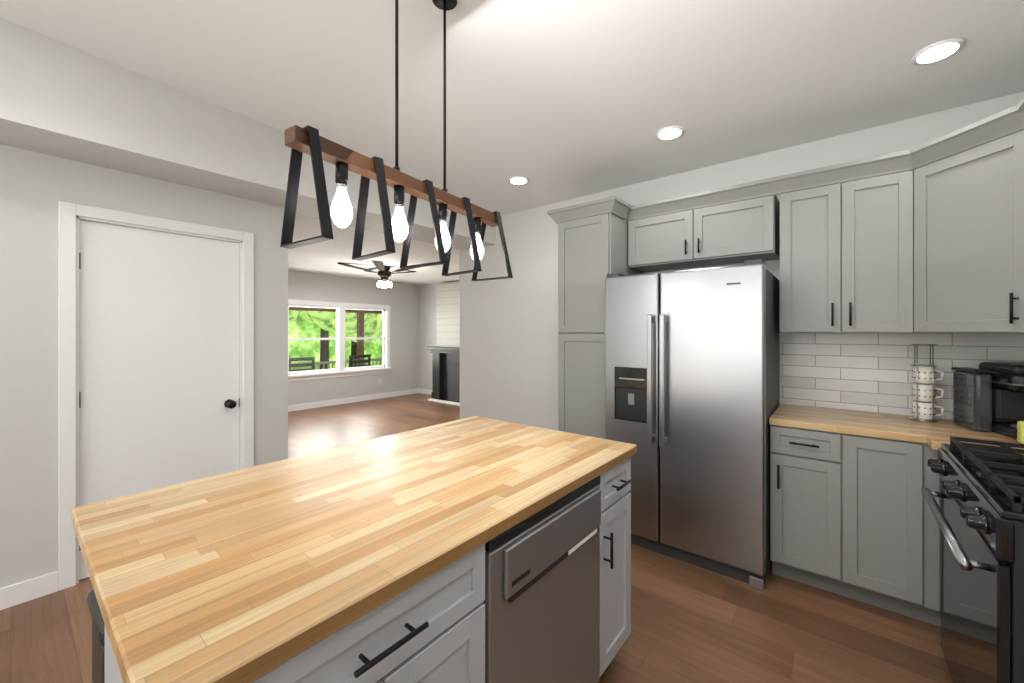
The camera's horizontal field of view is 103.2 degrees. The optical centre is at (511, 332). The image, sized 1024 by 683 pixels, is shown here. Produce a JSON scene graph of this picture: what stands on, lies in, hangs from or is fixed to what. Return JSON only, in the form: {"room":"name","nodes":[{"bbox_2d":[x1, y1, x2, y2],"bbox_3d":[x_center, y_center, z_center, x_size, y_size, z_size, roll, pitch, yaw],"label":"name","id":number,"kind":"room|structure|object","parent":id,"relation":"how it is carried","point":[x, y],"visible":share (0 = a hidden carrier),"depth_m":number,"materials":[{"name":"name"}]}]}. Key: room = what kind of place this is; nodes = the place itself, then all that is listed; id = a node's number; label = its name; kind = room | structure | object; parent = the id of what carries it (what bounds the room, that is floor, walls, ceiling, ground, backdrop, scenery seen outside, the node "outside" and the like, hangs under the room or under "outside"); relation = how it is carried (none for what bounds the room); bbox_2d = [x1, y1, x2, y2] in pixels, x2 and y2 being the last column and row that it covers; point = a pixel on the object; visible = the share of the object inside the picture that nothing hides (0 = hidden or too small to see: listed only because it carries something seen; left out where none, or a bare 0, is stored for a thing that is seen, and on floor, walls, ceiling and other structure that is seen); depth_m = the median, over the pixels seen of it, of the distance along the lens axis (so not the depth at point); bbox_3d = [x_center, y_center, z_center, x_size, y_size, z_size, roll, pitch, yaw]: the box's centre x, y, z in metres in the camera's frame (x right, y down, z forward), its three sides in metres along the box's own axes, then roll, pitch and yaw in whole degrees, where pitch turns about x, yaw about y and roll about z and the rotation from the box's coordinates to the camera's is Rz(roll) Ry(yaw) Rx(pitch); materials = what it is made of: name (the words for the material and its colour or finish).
{"room":"kitchen","nodes":[
{"label":"kitchen","id":0,"kind":"room"},
{"bbox_2d":[0,144,466,587],"bbox_3d":[-2.391,-0.125,2.386,0.120,3.050,5.900,0,0,39],"label":"wall","id":1,"kind":"structure","parent":0,"point":[35,187],"depth_m":2.17,"materials":[{"name":"paint"}]},
{"bbox_2d":[0,571,57,609],"bbox_3d":[-3.327,1.347,1.124,0.014,0.105,2.761,0,0,39],"label":"baseboard","id":2,"kind":"structure","parent":1,"relation":"attached to","point":[26,591],"depth_m":2.11,"materials":[{"name":"white wood"}]},
{"bbox_2d":[58,201,253,590],"bbox_3d":[-2.194,0.344,2.590,0.170,2.111,0.939,0,0,39],"label":"door","id":3,"kind":"structure","parent":1,"relation":"attached to","point":[156,356],"depth_m":2.50,"materials":[{"name":"white wood"}]},
{"bbox_2d":[288,270,417,405],"bbox_3d":[-3.636,0.100,7.602,0.120,2.600,4.800,0,0,39],"label":"wall","id":4,"kind":"structure","parent":0,"point":[401,299],"depth_m":8.31,"materials":[{"name":"paint"}]},
{"bbox_2d":[288,299,391,381],"bbox_3d":[-3.331,0.147,7.915,0.160,1.445,2.200,0,0,39],"label":"window","id":5,"kind":"structure","parent":4,"relation":"in","point":[340,339],"depth_m":7.90,"materials":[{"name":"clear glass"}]},
{"bbox_2d":[288,388,417,411],"bbox_3d":[-3.584,1.347,7.560,0.014,0.105,4.560,0,0,39],"label":"baseboard","id":6,"kind":"structure","parent":4,"relation":"attached to","point":[412,391],"depth_m":8.00,"materials":[{"name":"white wood"}]},
{"bbox_2d":[288,215,460,284],"bbox_3d":[-2.043,-1.083,6.312,4.280,0.266,4.860,0,0,39],"label":"ceiling","id":7,"kind":"structure","parent":0,"point":[325,257],"depth_m":5.41,"materials":[{"name":"paint"}]},
{"bbox_2d":[338,260,419,287],"bbox_3d":[-1.994,-0.862,6.354,1.284,0.342,1.291,0,0,39],"label":"ceiling fan","id":8,"kind":"object","parent":7,"relation":"hanging from","point":[384,273],"visible":0.98,"depth_m":6.24,"materials":[{"name":"brown metal"}]},
{"bbox_2d":[418,283,439,389],"bbox_3d":[-0.481,0.100,8.058,4.210,2.600,0.120,0,0,39],"label":"wall","id":9,"kind":"structure","parent":0,"point":[427,315],"depth_m":9.15,"materials":[{"name":"paint"}]},
{"bbox_2d":[418,388,431,394],"bbox_3d":[-0.562,1.347,8.038,4.050,0.105,0.014,0,0,39],"label":"baseboard","id":10,"kind":"structure","parent":9,"relation":"attached to","point":[423,391],"depth_m":9.18,"materials":[{"name":"white wood"}]},
{"bbox_2d":[0,393,952,682],"bbox_3d":[-1.546,1.450,3.375,8.850,0.100,8.800,0,0,39],"label":"floor","id":11,"kind":"structure","parent":0,"point":[692,623],"depth_m":1.92,"materials":[{"name":"wood"}]},
{"bbox_2d":[87,589,104,682],"bbox_3d":[-1.160,1.117,1.367,0.320,0.565,0.365,0,0,39],"label":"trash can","id":12,"kind":"object","parent":11,"relation":"on","point":[98,649],"visible":0.21,"depth_m":1.22,"materials":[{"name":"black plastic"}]},
{"bbox_2d":[105,452,636,682],"bbox_3d":[-0.300,0.963,1.424,0.942,0.876,1.505,0,0,39],"label":"kitchen island","id":13,"kind":"object","parent":11,"relation":"on","point":[475,549],"depth_m":1.09,"materials":[{"name":"grey wood"}]},
{"bbox_2d":[71,416,636,682],"bbox_3d":[-0.337,0.522,1.434,0.970,0.076,1.596,0,0,39],"label":"island countertop","id":14,"kind":"structure","parent":13,"relation":"on","point":[220,578],"depth_m":0.98,"materials":[{"name":"beige wood"}]},
{"bbox_2d":[427,281,459,405],"bbox_3d":[-1.021,0.197,8.082,1.560,2.406,0.517,0,0,39],"label":"fireplace","id":15,"kind":"object","parent":11,"relation":"on","point":[445,351],"visible":0.4,"depth_m":8.25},
{"bbox_2d":[547,196,642,438],"bbox_3d":[0.703,0.229,3.242,0.567,2.342,0.668,0,0,39],"label":"pantry cabinet","id":16,"kind":"object","parent":11,"relation":"on","point":[592,244],"visible":0.62,"depth_m":3.02,"materials":[{"name":"grey wood"}]},
{"bbox_2d":[605,259,778,589],"bbox_3d":[1.199,0.502,2.727,0.932,1.795,0.792,0,0,39],"label":"refrigerator","id":17,"kind":"object","parent":11,"relation":"on","point":[691,381],"visible":0.85,"depth_m":2.40,"materials":[{"name":"silver metal"}]},
{"bbox_2d":[770,425,861,601],"bbox_3d":[1.791,0.962,2.408,0.377,0.876,0.596,0,0,39],"label":"base cabinet","id":18,"kind":"object","parent":11,"relation":"on","point":[852,516],"depth_m":2.17,"materials":[{"name":"grey wood"}]},
{"bbox_2d":[769,403,1022,449],"bbox_3d":[2.093,0.504,2.083,1.261,0.038,0.721,0,0,39],"label":"countertop","id":19,"kind":"structure","parent":18,"relation":"on","point":[934,435],"depth_m":2.13,"materials":[{"name":"beige wood"}]},
{"bbox_2d":[909,344,943,421],"bbox_3d":[2.272,0.275,2.226,0.135,0.418,0.116,0,0,39],"label":"mug rack","id":20,"kind":"object","parent":19,"relation":"on","point":[924,406],"visible":1,"depth_m":2.20,"materials":[{"name":"silver metal"}]},
{"bbox_2d":[951,362,1023,438],"bbox_3d":[2.397,0.317,1.947,0.299,0.335,0.323,0,0,22],"label":"coffee maker","id":21,"kind":"object","parent":19,"relation":"on","point":[988,396],"visible":0.94,"depth_m":1.96,"materials":[{"name":"black plastic"}]},
{"bbox_2d":[1017,421,1023,443],"bbox_3d":[2.238,0.437,1.755,0.060,0.094,0.055,0,0,39],"label":"sponge","id":22,"kind":"object","parent":19,"relation":"on","point":[1020,431],"visible":0.98,"depth_m":1.76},
{"bbox_2d":[862,436,925,621],"bbox_3d":[1.982,0.962,2.253,0.355,0.876,0.596,0,0,39],"label":"base cabinet","id":23,"kind":"object","parent":11,"relation":"on","point":[893,471],"depth_m":1.98,"materials":[{"name":"grey wood"}]},
{"bbox_2d":[926,444,940,626],"bbox_3d":[2.350,0.962,1.955,0.701,0.876,0.596,0,0,39],"label":"base cabinet","id":24,"kind":"object","parent":11,"relation":"on","point":[932,479],"depth_m":1.91,"materials":[{"name":"grey wood"}]},
{"bbox_2d":[921,436,1023,682],"bbox_3d":[1.807,0.913,1.271,0.668,0.933,0.870,0,0,39],"label":"range","id":25,"kind":"object","parent":11,"relation":"on","point":[978,512],"visible":1,"depth_m":1.28,"materials":[{"name":"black metal"}]},
{"bbox_2d":[0,0,1023,215],"bbox_3d":[-0.693,-1.438,1.012,4.530,0.398,6.180,0,0,39],"label":"ceiling","id":26,"kind":"structure","parent":0,"point":[554,101],"depth_m":2.04,"materials":[{"name":"paint"}]},
{"bbox_2d":[0,18,495,248],"bbox_3d":[-2.189,-1.300,2.223,0.400,0.700,5.900,0,0,39],"label":"soffit","id":27,"kind":"structure","parent":26,"relation":"attached to","point":[60,99],"depth_m":2.22,"materials":[{"name":"paint"}]},
{"bbox_2d":[280,0,512,280],"bbox_3d":[-0.334,-0.799,1.514,0.223,1.106,1.000,0,0,32],"label":"pendant light","id":28,"kind":"object","parent":26,"relation":"hanging from","point":[312,143],"visible":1,"depth_m":1.37,"materials":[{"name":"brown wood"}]},
{"bbox_2d":[509,176,528,184],"bbox_3d":[0.056,-1.266,3.390,0.169,0.013,0.169,0,0,15],"label":"recessed light","id":29,"kind":"object","parent":26,"relation":"in","point":[517,180],"depth_m":3.37,"materials":[{"name":"white plastic"}]},
{"bbox_2d":[656,126,684,139],"bbox_3d":[1.008,-1.267,2.587,0.169,0.013,0.169,0,0,0],"label":"recessed light","id":30,"kind":"object","parent":26,"relation":"in","point":[670,132],"depth_m":2.58,"materials":[{"name":"white plastic"}]},
{"bbox_2d":[911,37,964,64],"bbox_3d":[1.926,-1.268,1.838,0.169,0.013,0.169,0,0,18],"label":"recessed light","id":31,"kind":"object","parent":26,"relation":"in","point":[940,50],"depth_m":1.82,"materials":[{"name":"white plastic"}]},
{"bbox_2d":[460,92,1023,429],"bbox_3d":[1.186,-0.125,3.363,4.530,3.050,0.120,0,0,39],"label":"wall","id":32,"kind":"structure","parent":0,"point":[508,349],"depth_m":4.02,"materials":[{"name":"paint"}]},
{"bbox_2d":[627,189,774,271],"bbox_3d":[1.355,-0.682,2.928,0.944,0.375,0.336,0,0,39],"label":"upper cabinet","id":33,"kind":"object","parent":32,"relation":"attached to","point":[740,228],"depth_m":2.77,"materials":[{"name":"grey wood"}]},
{"bbox_2d":[775,161,894,332],"bbox_3d":[1.977,-0.432,2.397,0.640,0.875,0.377,0,0,39],"label":"upper cabinet","id":34,"kind":"object","parent":32,"relation":"attached to","point":[835,234],"depth_m":2.31,"materials":[{"name":"grey wood"}]},
{"bbox_2d":[895,117,1023,332],"bbox_3d":[2.330,-0.432,1.936,0.707,0.875,0.651,0,0,39],"label":"upper cabinet","id":35,"kind":"object","parent":32,"relation":"attached to","point":[927,237],"depth_m":1.91,"materials":[{"name":"grey wood"}]},
{"label":"outside","id":36,"kind":"structure","parent":0,"visible":0},
{"bbox_2d":[289,316,381,369],"bbox_3d":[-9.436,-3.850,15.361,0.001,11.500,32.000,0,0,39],"label":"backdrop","id":37,"kind":"structure","parent":36,"point":[312,329],"depth_m":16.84,"materials":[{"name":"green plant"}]},
{"bbox_3d":[-9.019,1.775,12.451,14.310,0.150,24.000,0,0,39],"label":"ground","id":38,"kind":"structure","parent":36,"visible":0},
{"bbox_2d":[289,310,300,320],"bbox_3d":[-8.011,-2.495,12.840,4.354,8.410,3.339,0,0,39],"label":"tree","id":39,"kind":"object","parent":38,"relation":"on","point":[293,314],"depth_m":12.24,"materials":[{"name":"green plant"}]},
{"bbox_2d":[289,307,381,369],"bbox_3d":[-4.300,0.440,8.951,2.590,2.520,7.500,0,0,39],"label":"porch","id":40,"kind":"object","parent":38,"relation":"on","point":[361,323],"depth_m":10.88,"materials":[{"name":"brown wood"}]},
{"bbox_2d":[289,357,314,371],"bbox_3d":[-4.533,0.995,8.560,0.700,0.930,0.540,0,0,39],"label":"outdoor chair","id":41,"kind":"object","parent":40,"relation":"on","point":[302,364],"depth_m":8.43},
{"bbox_2d":[345,354,370,367],"bbox_3d":[-3.702,0.995,9.586,0.700,0.930,0.540,0,0,39],"label":"outdoor chair","id":42,"kind":"object","parent":40,"relation":"on","point":[351,361],"depth_m":9.43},
{"bbox_2d":[299,311,381,369],"bbox_3d":[-5.972,-1.890,13.185,4.158,7.200,4.232,0,0,39],"label":"tree","id":43,"kind":"object","parent":38,"relation":"on","point":[350,330],"depth_m":12.67,"materials":[{"name":"green plant"}]},
{"bbox_2d":[351,341,356,365],"bbox_3d":[-6.037,-2.219,16.241,3.839,7.859,4.200,0,0,39],"label":"tree","id":44,"kind":"object","parent":38,"relation":"on","point":[353,348],"depth_m":16.00,"materials":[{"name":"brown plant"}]},
{"bbox_3d":[0.967,-0.125,-0.410,0.120,3.050,6.020,0,0,39],"label":"wall","id":45,"kind":"structure","parent":0,"visible":0},
{"bbox_2d":[781,333,1023,418],"bbox_3d":[2.307,0.245,2.372,1.230,0.478,0.007,0,0,39],"label":"tile backsplash","id":46,"kind":"structure","parent":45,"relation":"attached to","point":[871,372],"depth_m":2.43,"materials":[{"name":"white tile"}]}
]}

